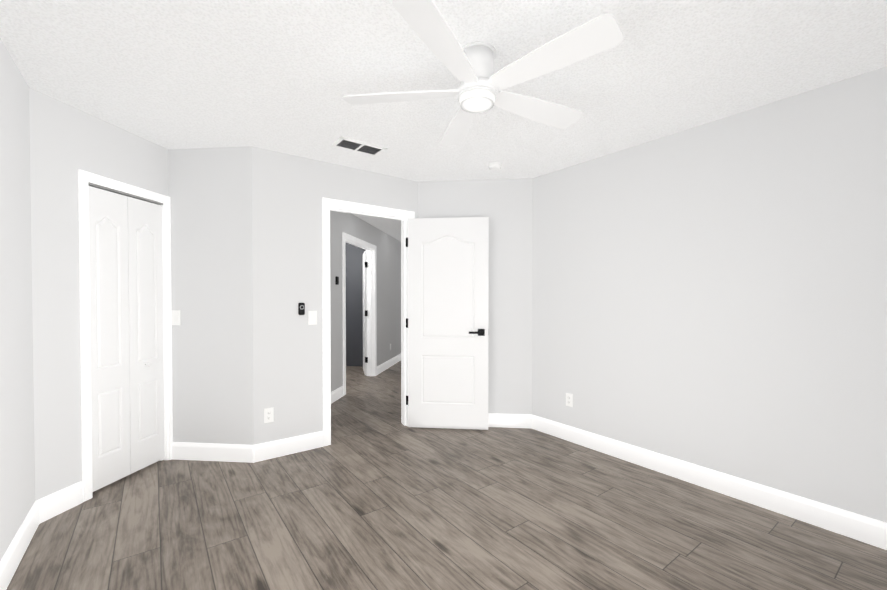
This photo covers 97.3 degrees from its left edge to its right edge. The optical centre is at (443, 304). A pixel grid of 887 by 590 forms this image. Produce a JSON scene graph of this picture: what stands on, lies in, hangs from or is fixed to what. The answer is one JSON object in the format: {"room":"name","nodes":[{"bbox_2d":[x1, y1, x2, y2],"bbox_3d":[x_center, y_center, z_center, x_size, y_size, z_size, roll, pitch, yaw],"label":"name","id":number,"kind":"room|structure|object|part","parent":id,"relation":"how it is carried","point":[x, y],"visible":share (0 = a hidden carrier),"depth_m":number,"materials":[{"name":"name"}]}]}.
{"room":"empty bedroom","nodes":[
{"label":"empty bedroom","id":0,"kind":"room"},
{"bbox_2d":[0,38,34,560],"bbox_3d":[-1.195,0.040,0.618,0.120,2.400,3.810,-1,1,-37],"label":"wall","id":1,"kind":"structure","parent":0,"point":[17,474],"depth_m":1.87,"materials":[{"name":"white paint"}]},
{"bbox_2d":[0,501,38,589],"bbox_3d":[-1.162,1.174,0.703,0.015,0.130,3.640,-1,1,-37],"label":"baseboard","id":2,"kind":"structure","parent":1,"relation":"attached to","point":[13,554],"depth_m":1.83,"materials":[{"name":"white wood"}]},
{"bbox_2d":[29,87,168,500],"bbox_3d":[-2.250,0.012,2.594,0.120,2.400,0.998,0,1,8],"label":"wall","id":3,"kind":"structure","parent":0,"point":[67,142],"depth_m":2.28,"materials":[{"name":"white paint"}]},
{"bbox_2d":[37,481,82,523],"bbox_3d":[-2.231,1.152,2.272,0.015,0.130,0.235,0,1,8],"label":"baseboard","id":4,"kind":"structure","parent":3,"relation":"attached to","point":[59,502],"depth_m":2.27,"materials":[{"name":"white wood"}]},
{"bbox_2d":[88,186,130,491],"bbox_3d":[-2.227,0.224,2.584,0.030,1.940,0.280,0,1,8],"label":"closet door","id":5,"kind":"structure","parent":3,"relation":"in","point":[109,309],"depth_m":2.58,"materials":[{"name":"white wood"}]},
{"bbox_2d":[88,182,162,204],"bbox_3d":[-2.208,-0.762,2.709,0.046,0.012,0.566,0,1,8],"label":"trim","id":6,"kind":"structure","parent":3,"relation":"attached to","point":[121,193],"depth_m":2.68,"materials":[{"name":"grey"}]},
{"bbox_2d":[78,169,172,501],"bbox_3d":[-2.224,0.194,2.715,0.136,2.033,0.656,0,1,8],"label":"door frame","id":7,"kind":"structure","parent":3,"relation":"attached to","point":[85,178],"depth_m":2.42,"materials":[{"name":"white wood"}]},
{"bbox_2d":[127,196,164,473],"bbox_3d":[-2.165,0.220,2.860,0.071,1.940,0.280,0,1,8],"label":"closet door","id":8,"kind":"structure","parent":3,"relation":"in","point":[146,327],"depth_m":2.85,"materials":[{"name":"white wood"}]},
{"bbox_2d":[168,146,253,444],"bbox_3d":[-1.807,0.005,3.060,0.728,2.400,0.120,0,1,5],"label":"wall","id":9,"kind":"structure","parent":0,"point":[210,192],"depth_m":3.00,"materials":[{"name":"white paint"}]},
{"bbox_2d":[171,310,180,324],"bbox_3d":[-2.073,0.106,3.019,0.072,0.116,0.013,0,1,5],"label":"light switch","id":10,"kind":"object","parent":9,"relation":"attached to","point":[176,317],"visible":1,"depth_m":3.02,"materials":[{"name":"white plastic"}]},
{"bbox_2d":[172,442,254,462],"bbox_3d":[-1.782,1.141,3.006,0.690,0.130,0.015,0,1,5],"label":"baseboard","id":11,"kind":"structure","parent":9,"relation":"attached to","point":[213,452],"depth_m":3.00,"materials":[{"name":"white wood"}]},
{"bbox_2d":[252,146,417,444],"bbox_3d":[-0.866,-0.001,3.477,1.545,2.400,0.120,-1,1,-37],"label":"wall","id":12,"kind":"structure","parent":0,"point":[289,191],"depth_m":3.14,"materials":[{"name":"white paint"}]},
{"bbox_2d":[264,407,273,422],"bbox_3d":[-1.361,0.866,3.040,0.070,0.114,0.008,-1,1,-37],"label":"outlet","id":13,"kind":"object","parent":12,"relation":"attached to","point":[268,415],"visible":1,"depth_m":3.04,"materials":[{"name":"white plastic"}]},
{"bbox_2d":[252,431,323,462],"bbox_3d":[-0.851,1.135,3.420,1.507,0.130,0.015,-1,1,-37],"label":"baseboard","id":14,"kind":"structure","parent":12,"relation":"attached to","point":[281,447],"depth_m":3.12,"materials":[{"name":"white wood"}]},
{"bbox_2d":[298,303,304,314],"bbox_3d":[-1.154,0.038,3.175,0.050,0.100,0.021,-1,1,-37],"label":"switch","id":15,"kind":"object","parent":12,"relation":"attached to","point":[301,308],"visible":1,"depth_m":3.17,"materials":[{"name":"black plastic"}]},
{"bbox_2d":[308,311,316,324],"bbox_3d":[-1.083,0.113,3.234,0.072,0.116,0.013,-1,1,-37],"label":"light switch","id":16,"kind":"object","parent":12,"relation":"attached to","point":[312,317],"visible":1,"depth_m":3.23,"materials":[{"name":"white plastic"}]},
{"bbox_2d":[322,197,413,445],"bbox_3d":[-0.692,0.150,3.609,0.910,2.095,0.152,-1,1,-37],"label":"door frame","id":17,"kind":"structure","parent":12,"relation":"attached to","point":[329,205],"depth_m":3.39,"materials":[{"name":"white wood"}]},
{"bbox_2d":[406,217,488,429],"bbox_3d":[0.029,0.184,3.719,0.797,2.000,0.151,0,1,6],"label":"door","id":18,"kind":"structure","parent":12,"relation":"in","point":[448,293],"depth_m":3.70,"materials":[{"name":"white wood"}]},
{"bbox_3d":[-0.350,0.168,3.764,0.033,1.620,0.044,0,1,6],"label":"door hinges","id":19,"kind":"part","parent":18,"relation":"part of","materials":[{"name":"black metal"}]},
{"bbox_3d":[0.334,0.264,3.689,0.185,0.064,0.151,0,1,6],"label":"handle","id":20,"kind":"part","parent":18,"relation":"part of","materials":[{"name":"black metal"}]},
{"bbox_2d":[345,242,365,366],"bbox_3d":[-2.406,-0.034,5.750,2.180,2.400,3.215,0,1,8],"label":"wall","id":21,"kind":"structure","parent":0,"point":[354,305],"depth_m":7.16,"materials":[{"name":"grey paint"}]},
{"bbox_2d":[330,211,400,391],"bbox_3d":[-1.216,-0.036,5.942,0.120,2.400,4.410,0,1,8],"label":"wall","id":22,"kind":"structure","parent":0,"point":[388,264],"depth_m":6.42,"materials":[{"name":"white paint"}]},
{"bbox_2d":[335,276,338,284],"bbox_3d":[-1.310,-0.290,4.806,0.020,0.100,0.060,0,1,8],"label":"thermostat","id":23,"kind":"object","parent":22,"relation":"attached to","point":[336,280],"visible":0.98,"depth_m":4.79,"materials":[{"name":"black plastic"}]},
{"bbox_2d":[331,386,342,403],"bbox_3d":[-1.374,1.121,4.406,0.852,0.130,0.852,-1,1,-37],"label":"baseboard","id":24,"kind":"structure","parent":22,"relation":"attached to","point":[336,394],"depth_m":4.80,"materials":[{"name":"white wood"}]},
{"bbox_2d":[342,232,376,395],"bbox_3d":[-1.256,0.120,5.673,0.152,2.095,1.340,0,1,8],"label":"door frame","id":25,"kind":"structure","parent":22,"relation":"attached to","point":[369,248],"depth_m":6.25,"materials":[{"name":"white wood"}]},
{"bbox_2d":[363,251,367,374],"bbox_3d":[-1.315,0.143,6.547,0.047,2.000,0.630,0,1,-15],"label":"hall door","id":26,"kind":"structure","parent":22,"relation":"in","point":[364,309],"depth_m":6.28,"materials":[{"name":"white wood"}]},
{"bbox_3d":[-1.238,0.132,6.259,0.044,1.620,0.033,0,1,-15],"label":"hall door hinges","id":27,"kind":"part","parent":26,"relation":"part of","materials":[{"name":"black metal"}]},
{"bbox_2d":[377,354,400,374],"bbox_3d":[-0.964,1.080,7.221,1.241,0.130,1.241,-1,1,-37],"label":"baseboard","id":28,"kind":"structure","parent":22,"relation":"attached to","point":[391,362],"depth_m":7.01,"materials":[{"name":"white wood"}]},
{"bbox_2d":[0,0,886,241],"bbox_3d":[-0.156,-1.274,5.036,8.400,0.100,11.000,-1,1,-37],"label":"ceiling","id":29,"kind":"structure","parent":0,"point":[283,76],"depth_m":1.96,"materials":[{"name":"white paint"}]},
{"bbox_2d":[331,136,386,156],"bbox_3d":[-0.638,-1.188,2.956,0.370,0.010,0.200,-1,1,-37],"label":"ceiling vent","id":30,"kind":"object","parent":29,"relation":"in","point":[349,144],"visible":0.96,"depth_m":2.95,"materials":[{"name":"white plastic"}]},
{"bbox_2d":[342,0,622,145],"bbox_3d":[0.192,-1.055,1.836,1.235,0.245,1.242,-1,1,-37],"label":"fan","id":31,"kind":"object","parent":29,"relation":"hanging from","point":[469,66],"visible":1,"depth_m":1.70,"materials":[{"name":"white plastic"}]},
{"bbox_3d":[0.158,-1.055,1.837,0.184,0.245,0.184,-1,1,-37],"label":"motor","id":32,"kind":"part","parent":31,"relation":"part of","materials":[{"name":"white"}]},
{"bbox_2d":[488,162,501,169],"bbox_3d":[0.443,-1.181,3.358,0.124,0.036,0.124,-1,1,-37],"label":"smoke detector","id":33,"kind":"object","parent":29,"relation":"attached to","point":[495,166],"visible":1,"depth_m":3.32,"materials":[{"name":"white plastic"}]},
{"bbox_2d":[6,361,886,589],"bbox_3d":[-0.156,1.206,5.072,8.400,0.060,11.000,-1,1,-37],"label":"floor","id":34,"kind":"structure","parent":0,"point":[376,494],"depth_m":2.14,"materials":[{"name":"laminate"}]},
{"bbox_2d":[418,178,532,414],"bbox_3d":[0.308,-0.006,3.865,1.211,2.400,0.120,0,1,6],"label":"wall","id":35,"kind":"structure","parent":0,"point":[505,206],"depth_m":3.77,"materials":[{"name":"white paint"}]},
{"bbox_2d":[488,413,531,427],"bbox_3d":[0.301,1.129,3.814,1.111,0.130,0.015,0,1,6],"label":"baseboard","id":36,"kind":"structure","parent":35,"relation":"attached to","point":[511,420],"depth_m":3.77,"materials":[{"name":"white wood"}]},
{"bbox_2d":[532,66,886,522],"bbox_3d":[1.841,0.013,2.527,0.120,2.400,3.240,-1,1,-37],"label":"wall","id":37,"kind":"structure","parent":0,"point":[712,295],"depth_m":2.44,"materials":[{"name":"white paint"}]},
{"bbox_2d":[566,393,572,406],"bbox_3d":[1.102,0.840,3.422,0.008,0.114,0.070,-1,1,-37],"label":"outlet","id":38,"kind":"object","parent":37,"relation":"attached to","point":[569,399],"visible":1,"depth_m":3.42,"materials":[{"name":"white plastic"}]},
{"bbox_2d":[532,415,886,549],"bbox_3d":[1.766,1.148,2.531,0.015,0.130,3.070,-1,1,-37],"label":"baseboard","id":39,"kind":"structure","parent":37,"relation":"attached to","point":[867,530],"depth_m":2.44,"materials":[{"name":"white wood"}]}
]}

